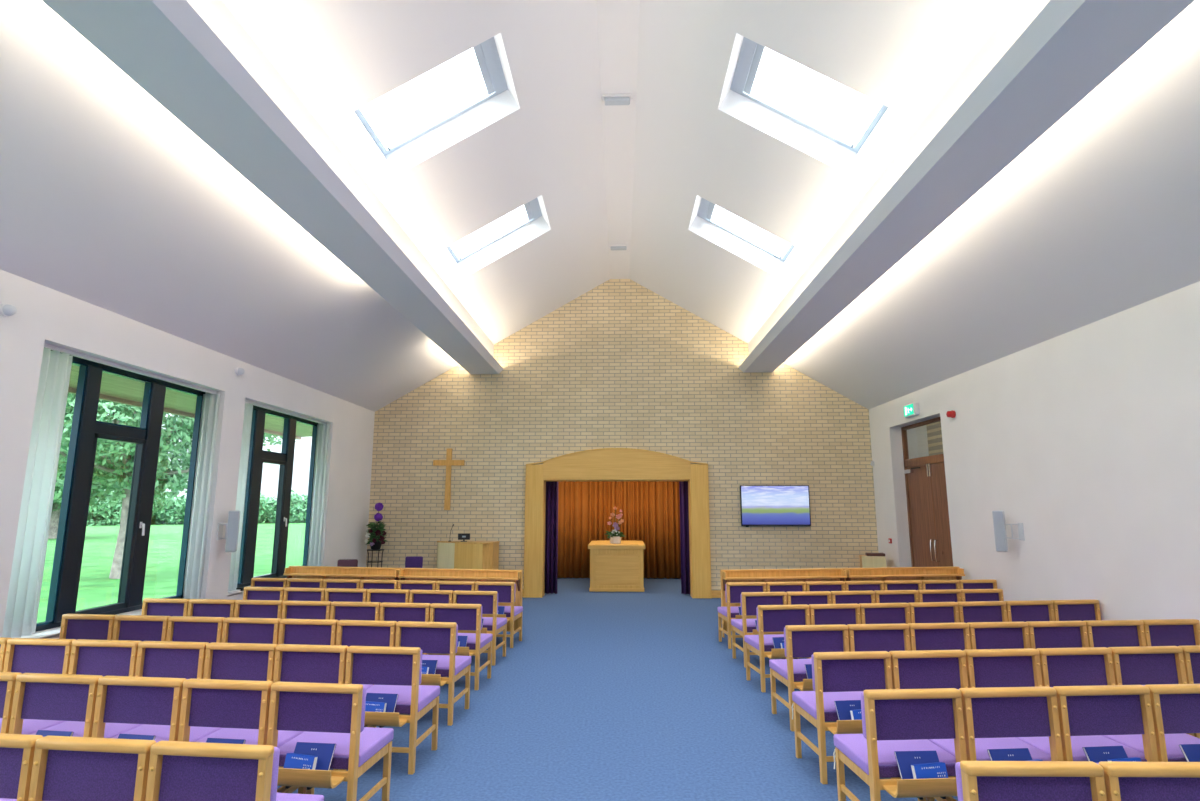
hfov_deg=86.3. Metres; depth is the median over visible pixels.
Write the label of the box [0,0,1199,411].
ceiling
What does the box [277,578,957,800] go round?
floor
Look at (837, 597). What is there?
chair
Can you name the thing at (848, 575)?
shelf
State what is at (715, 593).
baseboard
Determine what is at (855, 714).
booklet
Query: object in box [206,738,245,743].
book
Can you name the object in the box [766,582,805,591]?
chair
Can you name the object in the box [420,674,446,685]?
tray
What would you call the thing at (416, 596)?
chair
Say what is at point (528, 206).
rolled blind
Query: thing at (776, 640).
book
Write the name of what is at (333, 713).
chair
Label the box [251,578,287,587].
chair
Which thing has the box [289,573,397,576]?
shelf
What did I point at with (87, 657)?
chair
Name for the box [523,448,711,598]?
portal
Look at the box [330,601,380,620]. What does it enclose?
chair
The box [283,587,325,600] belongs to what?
chair
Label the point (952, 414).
wall sounder
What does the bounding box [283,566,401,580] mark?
bench
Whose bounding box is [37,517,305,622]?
ground
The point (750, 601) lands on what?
chair
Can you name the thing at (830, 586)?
chair
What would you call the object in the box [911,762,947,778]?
booklet
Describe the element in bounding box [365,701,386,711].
booklet
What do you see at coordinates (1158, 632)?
chair
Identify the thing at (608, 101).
diffuser
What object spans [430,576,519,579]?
shelf
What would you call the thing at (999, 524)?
grille
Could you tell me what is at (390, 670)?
chair
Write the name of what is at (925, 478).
door
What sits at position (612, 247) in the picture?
diffuser
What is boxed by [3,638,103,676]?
chair
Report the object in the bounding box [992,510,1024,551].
speaker
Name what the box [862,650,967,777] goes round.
chair
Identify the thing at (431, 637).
chair
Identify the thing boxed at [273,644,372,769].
chair
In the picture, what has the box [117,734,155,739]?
book
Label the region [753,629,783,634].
tray
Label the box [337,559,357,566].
padded chair
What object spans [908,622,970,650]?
chair
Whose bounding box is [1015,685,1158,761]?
chair
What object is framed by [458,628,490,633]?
tray
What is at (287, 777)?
tray
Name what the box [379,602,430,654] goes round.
chair
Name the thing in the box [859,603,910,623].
chair
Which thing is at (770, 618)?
chair
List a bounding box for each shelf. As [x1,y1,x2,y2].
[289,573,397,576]
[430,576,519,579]
[723,576,821,578]
[847,574,950,577]
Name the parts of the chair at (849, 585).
rail, panel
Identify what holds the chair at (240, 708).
on the floor
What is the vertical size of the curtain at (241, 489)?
2.551 m
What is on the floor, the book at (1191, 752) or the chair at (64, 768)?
the chair at (64, 768)
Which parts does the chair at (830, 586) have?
rail, panel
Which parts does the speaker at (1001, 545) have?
wall plate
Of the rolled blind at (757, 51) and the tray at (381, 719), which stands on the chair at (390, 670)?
the tray at (381, 719)
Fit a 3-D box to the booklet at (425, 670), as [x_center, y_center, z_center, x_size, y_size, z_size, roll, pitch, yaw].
[-1.509,2.267,5.292,0.180,0.132,0.060,-3,-10,17]
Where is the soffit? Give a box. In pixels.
[69,364,312,436]
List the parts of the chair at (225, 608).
leg, panel, rail, leg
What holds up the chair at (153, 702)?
on the floor
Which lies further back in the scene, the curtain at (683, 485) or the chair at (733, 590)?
the curtain at (683, 485)
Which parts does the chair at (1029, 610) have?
leg, rail, panel, leg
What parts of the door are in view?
pull handle, pull handle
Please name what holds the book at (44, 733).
in the chair at (70, 698)
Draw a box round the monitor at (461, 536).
[458,533,469,541]
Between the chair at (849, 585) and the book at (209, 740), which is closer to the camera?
the book at (209, 740)
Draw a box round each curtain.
[2,348,72,637]
[183,394,220,598]
[228,403,252,590]
[307,424,329,565]
[544,481,558,593]
[679,481,689,593]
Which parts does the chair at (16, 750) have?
seat, panel, rail, leg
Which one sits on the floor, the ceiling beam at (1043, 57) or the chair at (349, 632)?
the chair at (349, 632)
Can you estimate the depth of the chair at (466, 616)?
6.43 m
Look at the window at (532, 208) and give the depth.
9.99 m
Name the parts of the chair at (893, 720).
leg, rail, backrest, leg, seat, rail, panel, rail, leg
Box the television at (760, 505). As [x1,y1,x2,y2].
[740,485,810,526]
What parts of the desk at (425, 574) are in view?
rail, post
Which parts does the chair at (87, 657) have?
leg, panel, rail, leg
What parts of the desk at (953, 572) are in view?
rail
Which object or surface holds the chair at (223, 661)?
on the floor
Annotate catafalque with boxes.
[588,540,644,591]
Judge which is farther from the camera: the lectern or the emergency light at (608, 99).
the lectern
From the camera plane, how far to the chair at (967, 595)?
7.58 m
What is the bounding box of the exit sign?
[904,402,919,417]
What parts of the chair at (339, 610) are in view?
leg, panel, rail, leg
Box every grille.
[226,511,238,551]
[993,511,1006,550]
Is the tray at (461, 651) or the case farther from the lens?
the case
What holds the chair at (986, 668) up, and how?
on the floor
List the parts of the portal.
post, post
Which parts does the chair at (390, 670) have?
leg, panel, rail, seat, rail, leg, backrest, rail, leg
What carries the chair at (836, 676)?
on the floor
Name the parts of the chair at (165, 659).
leg, panel, rail, leg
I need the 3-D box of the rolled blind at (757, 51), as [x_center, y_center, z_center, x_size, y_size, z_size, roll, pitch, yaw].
[1.575,-3.417,6.440,0.076,0.053,1.000,0,-9,2]
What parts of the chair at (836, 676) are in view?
leg, rail, backrest, leg, seat, rail, rail, panel, leg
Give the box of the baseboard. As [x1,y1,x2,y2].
[711,590,720,597]
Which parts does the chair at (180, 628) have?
leg, panel, rail, leg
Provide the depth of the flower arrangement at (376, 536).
12.57 m
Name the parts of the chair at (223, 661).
leg, panel, rail, leg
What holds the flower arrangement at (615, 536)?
on the catafalque
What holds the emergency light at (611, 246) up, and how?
attached to the ceiling
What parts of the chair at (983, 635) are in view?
leg, rail, panel, leg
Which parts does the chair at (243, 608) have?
leg, panel, rail, leg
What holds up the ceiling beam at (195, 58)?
attached to the ceiling
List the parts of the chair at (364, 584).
panel, rail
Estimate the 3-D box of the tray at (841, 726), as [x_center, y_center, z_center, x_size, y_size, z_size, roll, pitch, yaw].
[1.712,2.109,4.169,0.410,0.102,0.162,1,-9,-4]
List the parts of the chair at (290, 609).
leg, panel, rail, leg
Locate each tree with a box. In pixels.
[48,415,131,538]
[55,393,295,578]
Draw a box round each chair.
[0,637,10,671]
[0,672,65,734]
[0,733,43,800]
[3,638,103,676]
[8,673,143,737]
[28,736,156,800]
[59,614,116,639]
[68,639,141,676]
[92,676,221,741]
[112,615,170,640]
[135,641,207,679]
[141,598,189,615]
[145,741,323,800]
[166,616,224,642]
[178,678,305,793]
[187,599,235,617]
[203,642,277,681]
[222,617,280,643]
[234,600,282,618]
[243,587,284,599]
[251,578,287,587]
[267,681,393,800]
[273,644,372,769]
[278,619,338,644]
[282,601,330,619]
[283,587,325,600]
[286,578,323,587]
[323,579,359,588]
[325,588,367,601]
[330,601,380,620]
[336,620,396,646]
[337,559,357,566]
[340,646,439,774]
[360,579,397,588]
[367,589,409,602]
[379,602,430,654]
[395,621,470,725]
[398,580,436,589]
[405,556,422,567]
[409,590,452,603]
[428,603,492,689]
[436,581,474,590]
[453,590,506,665]
[475,581,522,647]
[718,582,765,648]
[731,592,786,667]
[744,604,810,691]
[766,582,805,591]
[769,624,848,730]
[786,591,831,604]
[791,651,898,783]
[797,603,860,658]
[806,581,844,591]
[831,590,875,603]
[833,688,966,800]
[844,581,883,590]
[847,623,910,651]
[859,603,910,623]
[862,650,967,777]
[875,590,918,602]
[883,580,921,589]
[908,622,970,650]
[909,602,959,622]
[917,589,961,601]
[921,580,959,589]
[926,686,1063,800]
[955,761,1106,800]
[957,601,1007,622]
[958,648,1042,689]
[959,579,996,588]
[960,589,1003,601]
[968,622,1029,648]
[1004,600,1054,621]
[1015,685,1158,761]
[1027,621,1088,648]
[1037,647,1115,687]
[1051,599,1100,620]
[1084,620,1145,647]
[1097,761,1199,800]
[1101,684,1199,761]
[1108,646,1193,735]
[1141,619,1199,645]
[1143,645,1199,737]
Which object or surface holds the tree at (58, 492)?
on the ground
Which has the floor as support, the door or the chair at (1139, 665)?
the chair at (1139, 665)
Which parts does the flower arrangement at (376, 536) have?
pot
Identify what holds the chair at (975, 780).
on the floor
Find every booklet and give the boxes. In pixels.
[283,753,317,769]
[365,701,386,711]
[422,667,428,673]
[850,709,861,719]
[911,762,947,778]
[1107,757,1141,761]
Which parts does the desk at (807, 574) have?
post, rail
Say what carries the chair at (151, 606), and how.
on the floor
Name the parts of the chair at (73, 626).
leg, panel, rail, leg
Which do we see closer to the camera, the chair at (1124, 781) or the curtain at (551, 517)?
the chair at (1124, 781)
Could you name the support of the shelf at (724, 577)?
attached to the desk at (807, 574)
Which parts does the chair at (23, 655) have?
leg, panel, rail, leg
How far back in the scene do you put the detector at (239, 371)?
8.56 m
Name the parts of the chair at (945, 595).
leg, rail, panel, leg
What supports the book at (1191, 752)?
in the chair at (1175, 707)
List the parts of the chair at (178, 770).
leg, panel, rail, leg, backrest, seat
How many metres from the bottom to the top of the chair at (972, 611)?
0.810 m
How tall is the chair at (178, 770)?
0.810 m
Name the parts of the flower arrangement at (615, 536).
pot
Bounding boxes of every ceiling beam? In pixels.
[42,0,502,373]
[738,0,1194,371]
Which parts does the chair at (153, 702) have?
leg, panel, rail, seat, leg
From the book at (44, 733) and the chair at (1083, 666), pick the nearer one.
the book at (44, 733)
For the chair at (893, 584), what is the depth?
8.46 m
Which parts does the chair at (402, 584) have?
panel, rail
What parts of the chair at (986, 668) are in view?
leg, rail, panel, leg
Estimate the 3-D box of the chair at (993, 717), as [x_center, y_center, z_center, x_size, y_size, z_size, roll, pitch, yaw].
[2.207,1.988,3.559,0.522,0.810,0.646,1,-9,-4]
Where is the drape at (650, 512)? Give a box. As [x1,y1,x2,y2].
[558,481,680,577]
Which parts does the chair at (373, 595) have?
leg, rail, panel, leg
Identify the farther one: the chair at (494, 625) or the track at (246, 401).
the track at (246, 401)
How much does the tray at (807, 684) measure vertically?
0.102 m
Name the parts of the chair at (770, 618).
leg, rail, leg, seat, backrest, rail, panel, leg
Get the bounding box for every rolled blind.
[473,44,494,94]
[524,202,532,220]
[706,203,714,219]
[743,44,764,94]
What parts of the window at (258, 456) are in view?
sash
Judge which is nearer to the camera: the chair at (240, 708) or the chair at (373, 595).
the chair at (240, 708)
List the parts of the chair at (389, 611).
leg, panel, rail, leg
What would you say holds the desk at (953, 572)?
on the floor
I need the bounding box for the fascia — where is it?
[68,387,301,439]
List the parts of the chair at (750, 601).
leg, rail, seat, leg, rail, panel, leg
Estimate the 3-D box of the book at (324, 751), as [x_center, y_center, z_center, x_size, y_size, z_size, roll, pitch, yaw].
[-1.563,1.953,3.468,0.222,0.159,0.095,-1,-9,6]
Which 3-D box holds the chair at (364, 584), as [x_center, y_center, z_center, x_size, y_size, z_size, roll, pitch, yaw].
[-2.924,2.818,8.620,0.522,0.810,0.646,-1,-9,8]
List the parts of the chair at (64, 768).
leg, panel, rail, leg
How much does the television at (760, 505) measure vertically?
0.820 m
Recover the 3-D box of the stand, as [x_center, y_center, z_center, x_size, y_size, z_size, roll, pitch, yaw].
[-4.415,3.393,12.515,0.334,0.937,0.334,0,-9,2]
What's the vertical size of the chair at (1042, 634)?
0.810 m
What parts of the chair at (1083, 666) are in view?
leg, rail, panel, leg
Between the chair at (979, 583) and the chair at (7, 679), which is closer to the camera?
the chair at (7, 679)
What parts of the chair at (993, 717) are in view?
leg, leg, seat, rail, panel, leg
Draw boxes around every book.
[36,730,73,736]
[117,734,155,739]
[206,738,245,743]
[294,742,335,769]
[366,693,397,711]
[422,660,437,673]
[457,636,467,646]
[498,606,504,613]
[772,637,783,648]
[805,664,811,678]
[834,700,860,719]
[894,751,938,778]
[987,748,1031,760]
[1082,746,1127,762]
[1179,744,1199,761]
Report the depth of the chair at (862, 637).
5.33 m
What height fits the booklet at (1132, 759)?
0.132 m
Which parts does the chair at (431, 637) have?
leg, panel, rail, rail, seat, backrest, leg, rail, leg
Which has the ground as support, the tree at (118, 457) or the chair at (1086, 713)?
the tree at (118, 457)
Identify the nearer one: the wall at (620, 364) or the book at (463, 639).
the book at (463, 639)
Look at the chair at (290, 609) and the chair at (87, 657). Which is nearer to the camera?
the chair at (87, 657)
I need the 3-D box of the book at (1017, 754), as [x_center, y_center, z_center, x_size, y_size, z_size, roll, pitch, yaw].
[2.190,1.939,3.383,0.222,0.159,0.095,1,-9,-4]
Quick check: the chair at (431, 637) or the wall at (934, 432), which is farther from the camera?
the wall at (934, 432)
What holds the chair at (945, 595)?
on the floor
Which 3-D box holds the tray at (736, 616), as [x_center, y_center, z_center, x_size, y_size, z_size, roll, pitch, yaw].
[1.897,2.756,8.110,0.410,0.102,0.162,1,-9,-5]
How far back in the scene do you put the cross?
13.12 m
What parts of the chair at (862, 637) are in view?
leg, rail, panel, leg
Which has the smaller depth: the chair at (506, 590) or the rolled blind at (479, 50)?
the rolled blind at (479, 50)
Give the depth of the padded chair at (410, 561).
12.21 m
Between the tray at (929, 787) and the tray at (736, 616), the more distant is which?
the tray at (736, 616)
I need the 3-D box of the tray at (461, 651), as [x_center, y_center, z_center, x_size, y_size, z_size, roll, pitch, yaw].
[-1.466,2.458,6.298,0.410,0.102,0.162,-1,-9,7]
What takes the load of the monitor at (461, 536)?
on the lectern
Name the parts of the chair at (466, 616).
leg, panel, rail, seat, leg, rail, leg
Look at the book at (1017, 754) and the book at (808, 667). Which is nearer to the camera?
the book at (1017, 754)
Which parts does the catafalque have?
raised panel, skirting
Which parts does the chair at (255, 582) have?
panel, rail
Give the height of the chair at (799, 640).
0.810 m
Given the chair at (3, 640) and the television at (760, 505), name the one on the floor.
the chair at (3, 640)
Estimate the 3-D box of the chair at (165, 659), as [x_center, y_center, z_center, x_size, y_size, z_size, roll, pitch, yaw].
[-3.084,2.180,4.732,0.522,0.810,0.646,-1,-9,6]
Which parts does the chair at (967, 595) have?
leg, rail, panel, leg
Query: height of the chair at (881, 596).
0.810 m
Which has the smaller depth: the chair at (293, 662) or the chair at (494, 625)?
the chair at (293, 662)
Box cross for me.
[433,448,464,509]
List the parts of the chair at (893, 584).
rail, panel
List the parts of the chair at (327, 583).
rail, panel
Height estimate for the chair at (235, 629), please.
0.810 m
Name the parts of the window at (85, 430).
sash, handle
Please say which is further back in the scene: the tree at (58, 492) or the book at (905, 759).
the tree at (58, 492)
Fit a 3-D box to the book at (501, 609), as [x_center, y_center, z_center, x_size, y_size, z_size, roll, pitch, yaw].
[-1.344,2.733,8.223,0.222,0.159,0.095,-1,-9,8]
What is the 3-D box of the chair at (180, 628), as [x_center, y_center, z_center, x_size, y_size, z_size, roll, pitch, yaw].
[-3.573,2.352,5.781,0.522,0.810,0.646,-1,-9,7]
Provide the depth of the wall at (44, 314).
7.62 m
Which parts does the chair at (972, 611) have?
leg, rail, panel, leg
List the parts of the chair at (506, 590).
panel, rail, seat, leg, leg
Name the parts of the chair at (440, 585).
rail, panel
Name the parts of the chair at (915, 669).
leg, rail, panel, leg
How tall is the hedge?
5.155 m
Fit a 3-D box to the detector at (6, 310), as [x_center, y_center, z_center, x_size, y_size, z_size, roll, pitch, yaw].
[-4.932,-0.754,5.345,0.088,0.110,0.110,0,-9,2]
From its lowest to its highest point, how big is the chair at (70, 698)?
0.810 m
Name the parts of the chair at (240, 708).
leg, panel, rail, seat, leg, leg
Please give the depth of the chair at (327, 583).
8.60 m
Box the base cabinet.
[859,555,885,567]
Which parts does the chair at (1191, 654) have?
rail, leg, panel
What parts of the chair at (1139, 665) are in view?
leg, rail, panel, leg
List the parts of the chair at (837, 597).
leg, rail, panel, leg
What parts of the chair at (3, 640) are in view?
leg, rail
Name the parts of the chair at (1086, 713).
leg, seat, rail, panel, leg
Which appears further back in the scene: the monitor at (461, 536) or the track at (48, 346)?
the monitor at (461, 536)
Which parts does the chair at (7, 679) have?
panel, leg, rail, seat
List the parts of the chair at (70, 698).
leg, panel, rail, seat, leg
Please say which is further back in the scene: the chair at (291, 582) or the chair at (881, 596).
the chair at (291, 582)
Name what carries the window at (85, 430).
in the wall at (44, 314)
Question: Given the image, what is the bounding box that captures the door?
[901,417,952,566]
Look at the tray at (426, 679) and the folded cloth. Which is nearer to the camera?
the tray at (426, 679)
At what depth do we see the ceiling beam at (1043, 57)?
4.95 m
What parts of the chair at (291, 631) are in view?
leg, panel, rail, leg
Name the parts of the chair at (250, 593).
leg, panel, rail, leg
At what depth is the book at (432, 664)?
5.37 m
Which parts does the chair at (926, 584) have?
rail, panel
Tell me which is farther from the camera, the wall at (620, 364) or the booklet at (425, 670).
the wall at (620, 364)
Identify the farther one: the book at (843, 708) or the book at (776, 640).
the book at (776, 640)
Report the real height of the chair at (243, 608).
0.810 m
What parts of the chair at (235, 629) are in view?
leg, panel, rail, leg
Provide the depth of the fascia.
9.88 m
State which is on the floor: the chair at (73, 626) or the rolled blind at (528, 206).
the chair at (73, 626)
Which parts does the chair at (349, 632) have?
leg, panel, rail, leg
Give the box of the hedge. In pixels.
[87,490,307,525]
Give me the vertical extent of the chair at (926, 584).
0.810 m
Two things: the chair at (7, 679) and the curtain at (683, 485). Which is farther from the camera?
the curtain at (683, 485)
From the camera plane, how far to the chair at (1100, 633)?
5.51 m
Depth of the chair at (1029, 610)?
6.65 m
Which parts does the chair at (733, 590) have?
leg, rail, leg, seat, rail, panel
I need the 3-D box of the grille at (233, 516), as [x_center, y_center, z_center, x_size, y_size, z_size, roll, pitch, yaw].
[-4.679,1.667,8.149,0.112,0.500,0.008,5,-10,-26]
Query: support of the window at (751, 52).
attached to the ceiling
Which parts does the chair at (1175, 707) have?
seat, leg, rail, panel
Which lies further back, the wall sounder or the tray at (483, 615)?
the wall sounder
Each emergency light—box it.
[602,94,632,105]
[609,244,627,249]
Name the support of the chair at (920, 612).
on the floor
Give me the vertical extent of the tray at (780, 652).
0.102 m
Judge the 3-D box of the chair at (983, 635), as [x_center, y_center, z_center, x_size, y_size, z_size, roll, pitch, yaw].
[3.364,2.309,5.518,0.522,0.810,0.646,1,-9,-5]
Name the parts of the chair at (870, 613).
leg, rail, panel, leg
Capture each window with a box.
[17,350,204,637]
[228,405,317,596]
[354,37,507,155]
[447,198,541,262]
[697,198,794,261]
[730,37,887,152]
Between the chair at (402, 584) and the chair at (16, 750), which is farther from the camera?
the chair at (402, 584)
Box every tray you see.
[277,768,344,788]
[364,711,407,726]
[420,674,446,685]
[428,647,473,655]
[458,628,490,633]
[482,614,508,621]
[735,615,756,618]
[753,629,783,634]
[766,648,810,658]
[796,679,813,690]
[827,720,862,733]
[883,778,957,797]
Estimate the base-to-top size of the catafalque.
0.972 m
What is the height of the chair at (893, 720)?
0.810 m
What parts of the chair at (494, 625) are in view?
leg, panel, rail, seat, leg, rail, leg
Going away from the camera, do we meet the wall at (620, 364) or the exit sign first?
the exit sign
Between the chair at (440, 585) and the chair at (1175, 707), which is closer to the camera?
the chair at (1175, 707)
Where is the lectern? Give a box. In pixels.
[437,541,499,568]
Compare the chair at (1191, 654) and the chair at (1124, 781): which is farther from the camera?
the chair at (1191, 654)
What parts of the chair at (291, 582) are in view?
panel, rail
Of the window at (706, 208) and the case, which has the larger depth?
the case
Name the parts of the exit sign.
green panel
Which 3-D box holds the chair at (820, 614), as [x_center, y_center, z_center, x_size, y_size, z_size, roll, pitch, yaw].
[2.341,2.474,6.522,0.522,0.810,0.646,1,-9,-6]
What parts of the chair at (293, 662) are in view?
leg, panel, rail, leg, seat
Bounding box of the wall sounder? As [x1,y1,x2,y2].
[946,410,955,417]
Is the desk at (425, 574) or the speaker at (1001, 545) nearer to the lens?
the speaker at (1001, 545)
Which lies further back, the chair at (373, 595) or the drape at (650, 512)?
the drape at (650, 512)
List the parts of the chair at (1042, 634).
leg, rail, panel, leg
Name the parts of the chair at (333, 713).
leg, leg, rail, panel, rail, seat, leg, backrest, rail, leg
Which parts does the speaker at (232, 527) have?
wall plate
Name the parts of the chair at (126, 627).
leg, panel, rail, leg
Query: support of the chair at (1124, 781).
on the floor
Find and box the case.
[865,552,884,555]
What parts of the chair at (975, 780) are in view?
backrest, leg, rail, panel, leg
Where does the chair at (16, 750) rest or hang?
on the floor
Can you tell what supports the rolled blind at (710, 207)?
attached to the window at (706, 208)
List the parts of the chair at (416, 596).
leg, panel, rail, leg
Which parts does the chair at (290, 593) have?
leg, panel, rail, leg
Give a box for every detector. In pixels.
[0,304,16,316]
[235,367,244,374]
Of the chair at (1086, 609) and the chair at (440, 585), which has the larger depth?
the chair at (440, 585)
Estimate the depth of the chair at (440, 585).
8.38 m
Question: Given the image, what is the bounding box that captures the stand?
[367,549,383,566]
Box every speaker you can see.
[217,510,239,551]
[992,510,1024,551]
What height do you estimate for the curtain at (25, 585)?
2.551 m
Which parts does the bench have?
panel, rail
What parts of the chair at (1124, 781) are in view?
leg, rail, panel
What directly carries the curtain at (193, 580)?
hanging from the track at (48, 346)
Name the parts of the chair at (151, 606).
leg, panel, rail, leg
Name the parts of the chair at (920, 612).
leg, rail, panel, leg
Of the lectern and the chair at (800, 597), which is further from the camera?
the lectern
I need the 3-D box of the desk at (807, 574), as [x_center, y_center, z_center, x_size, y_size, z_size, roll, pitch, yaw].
[2.592,2.825,8.945,1.806,0.902,0.180,1,-9,-8]
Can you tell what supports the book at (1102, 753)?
in the chair at (1086, 713)
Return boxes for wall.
[0,269,374,638]
[366,279,877,589]
[869,281,1199,621]
[907,425,928,458]
[926,421,943,455]
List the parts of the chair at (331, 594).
leg, panel, rail, leg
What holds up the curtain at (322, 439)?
hanging from the track at (246, 401)
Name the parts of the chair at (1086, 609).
leg, rail, panel, leg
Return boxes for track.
[44,343,216,393]
[245,399,326,423]
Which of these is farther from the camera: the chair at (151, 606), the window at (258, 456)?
the window at (258, 456)
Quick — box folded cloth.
[228,589,239,593]
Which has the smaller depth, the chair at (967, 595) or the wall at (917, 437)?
the chair at (967, 595)
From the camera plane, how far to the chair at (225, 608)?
6.75 m
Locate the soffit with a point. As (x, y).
(111, 385)
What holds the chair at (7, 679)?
on the floor
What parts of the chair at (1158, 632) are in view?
leg, rail, panel, leg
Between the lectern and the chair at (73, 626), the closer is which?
the chair at (73, 626)
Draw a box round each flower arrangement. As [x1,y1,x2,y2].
[364,503,386,549]
[605,507,624,543]
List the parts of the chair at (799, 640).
leg, rail, seat, leg, backrest, rail, rail, panel, leg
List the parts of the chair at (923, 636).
leg, rail, panel, leg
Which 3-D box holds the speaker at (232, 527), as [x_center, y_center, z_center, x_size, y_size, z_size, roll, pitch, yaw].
[-4.750,1.675,8.201,0.244,0.524,0.159,0,-9,2]
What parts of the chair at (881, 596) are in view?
leg, rail, panel, leg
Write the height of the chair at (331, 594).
0.810 m
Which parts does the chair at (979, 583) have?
rail, panel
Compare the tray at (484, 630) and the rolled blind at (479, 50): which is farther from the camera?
the tray at (484, 630)
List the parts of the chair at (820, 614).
leg, rail, panel, leg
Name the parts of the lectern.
panel, pale panel, panel, panel, corner panel, panel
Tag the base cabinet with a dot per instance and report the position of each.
(865, 561)
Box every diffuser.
[604,97,629,105]
[611,246,626,249]
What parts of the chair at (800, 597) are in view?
leg, rail, panel, leg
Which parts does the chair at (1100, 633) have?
leg, rail, panel, leg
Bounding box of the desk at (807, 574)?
[720,568,846,637]
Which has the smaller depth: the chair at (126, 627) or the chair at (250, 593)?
the chair at (126, 627)
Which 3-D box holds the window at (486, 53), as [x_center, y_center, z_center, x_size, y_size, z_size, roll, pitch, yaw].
[-1.713,-3.160,6.438,1.368,0.834,1.131,0,-9,2]
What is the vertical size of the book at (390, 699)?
0.159 m
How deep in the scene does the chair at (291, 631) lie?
5.56 m
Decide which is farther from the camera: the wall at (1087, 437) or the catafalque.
the catafalque
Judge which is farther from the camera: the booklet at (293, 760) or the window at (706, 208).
the window at (706, 208)
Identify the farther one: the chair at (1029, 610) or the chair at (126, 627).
the chair at (1029, 610)
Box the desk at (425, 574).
[398,568,522,631]
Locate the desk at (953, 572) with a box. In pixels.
[843,566,964,580]
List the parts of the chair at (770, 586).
rail, panel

